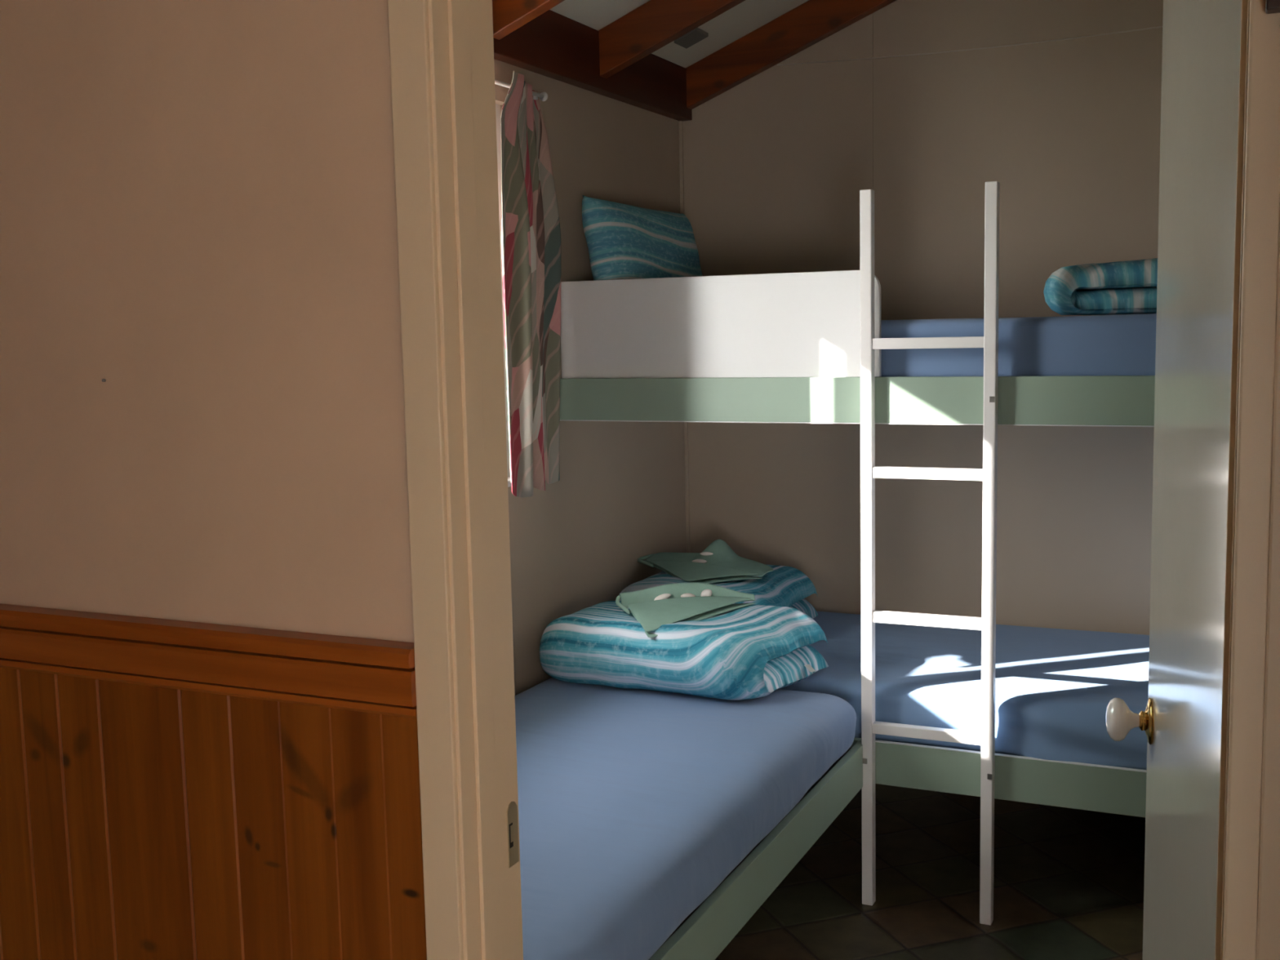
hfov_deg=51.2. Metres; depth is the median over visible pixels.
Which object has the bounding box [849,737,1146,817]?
bed
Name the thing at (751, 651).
quilt
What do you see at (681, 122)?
trim
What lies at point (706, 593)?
soap
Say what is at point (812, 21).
rafter
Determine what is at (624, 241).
pillow
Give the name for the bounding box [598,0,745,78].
rafter
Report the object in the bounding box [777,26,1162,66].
cable
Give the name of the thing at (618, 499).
wall
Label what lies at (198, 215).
wall
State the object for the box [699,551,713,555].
soap
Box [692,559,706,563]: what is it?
soap
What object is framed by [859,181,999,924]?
ladder
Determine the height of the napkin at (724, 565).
0.098 m
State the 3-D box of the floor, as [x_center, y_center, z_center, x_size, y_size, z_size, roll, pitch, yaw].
[0.355,1.362,1.612,3.660,0.080,5.700,2,7,25]
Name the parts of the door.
knob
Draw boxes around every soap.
[653,593,671,600]
[680,593,695,597]
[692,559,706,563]
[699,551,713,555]
[700,589,711,596]
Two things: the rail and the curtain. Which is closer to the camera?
the rail
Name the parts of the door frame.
architrave, strike plate, architrave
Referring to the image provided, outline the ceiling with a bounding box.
[549,0,808,67]
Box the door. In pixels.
[1105,0,1241,959]
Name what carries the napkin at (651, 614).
on the quilt at (751, 651)
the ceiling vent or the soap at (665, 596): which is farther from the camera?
the ceiling vent
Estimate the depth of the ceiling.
4.12 m
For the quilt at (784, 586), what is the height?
0.182 m
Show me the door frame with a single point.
(442, 51)
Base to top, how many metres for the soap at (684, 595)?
0.017 m
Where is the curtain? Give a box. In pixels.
[500,71,561,497]
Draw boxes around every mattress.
[515,677,856,959]
[778,611,1149,769]
[880,313,1156,377]
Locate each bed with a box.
[560,270,1155,426]
[648,740,862,959]
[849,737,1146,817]
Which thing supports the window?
in the wall at (618, 499)
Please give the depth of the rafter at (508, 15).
3.25 m
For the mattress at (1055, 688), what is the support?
on the bed at (1068, 784)
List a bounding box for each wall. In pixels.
[0,0,413,642]
[493,58,686,695]
[683,0,1163,635]
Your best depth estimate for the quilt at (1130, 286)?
3.20 m
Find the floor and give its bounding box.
[715,783,1145,959]
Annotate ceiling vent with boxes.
[674,27,708,48]
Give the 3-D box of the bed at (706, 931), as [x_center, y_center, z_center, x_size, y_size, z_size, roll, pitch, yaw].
[-0.174,0.974,2.887,0.879,0.429,1.744,2,7,25]
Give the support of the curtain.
hanging from the curtain rod
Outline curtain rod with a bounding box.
[494,79,547,101]
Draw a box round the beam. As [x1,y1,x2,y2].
[493,9,692,120]
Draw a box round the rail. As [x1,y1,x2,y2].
[0,603,417,718]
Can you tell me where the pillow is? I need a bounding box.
[582,195,702,280]
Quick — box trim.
[679,120,690,552]
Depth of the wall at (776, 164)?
4.15 m
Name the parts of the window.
sill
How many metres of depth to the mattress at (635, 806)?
2.72 m
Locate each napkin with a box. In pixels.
[615,582,755,637]
[637,539,773,583]
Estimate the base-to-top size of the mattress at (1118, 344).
0.169 m
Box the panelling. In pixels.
[0,667,426,959]
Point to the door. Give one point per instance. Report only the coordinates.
(1180, 721)
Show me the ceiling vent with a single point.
(695, 36)
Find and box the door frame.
[387,0,1279,959]
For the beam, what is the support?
attached to the ceiling
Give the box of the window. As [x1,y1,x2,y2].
[495,103,511,487]
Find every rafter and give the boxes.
[492,0,564,39]
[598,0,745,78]
[685,0,896,109]
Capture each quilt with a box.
[539,600,828,700]
[618,564,817,618]
[1043,257,1157,315]
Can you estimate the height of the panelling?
1.012 m
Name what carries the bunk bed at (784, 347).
attached to the wall at (776, 164)
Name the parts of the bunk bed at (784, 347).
rail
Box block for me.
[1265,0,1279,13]

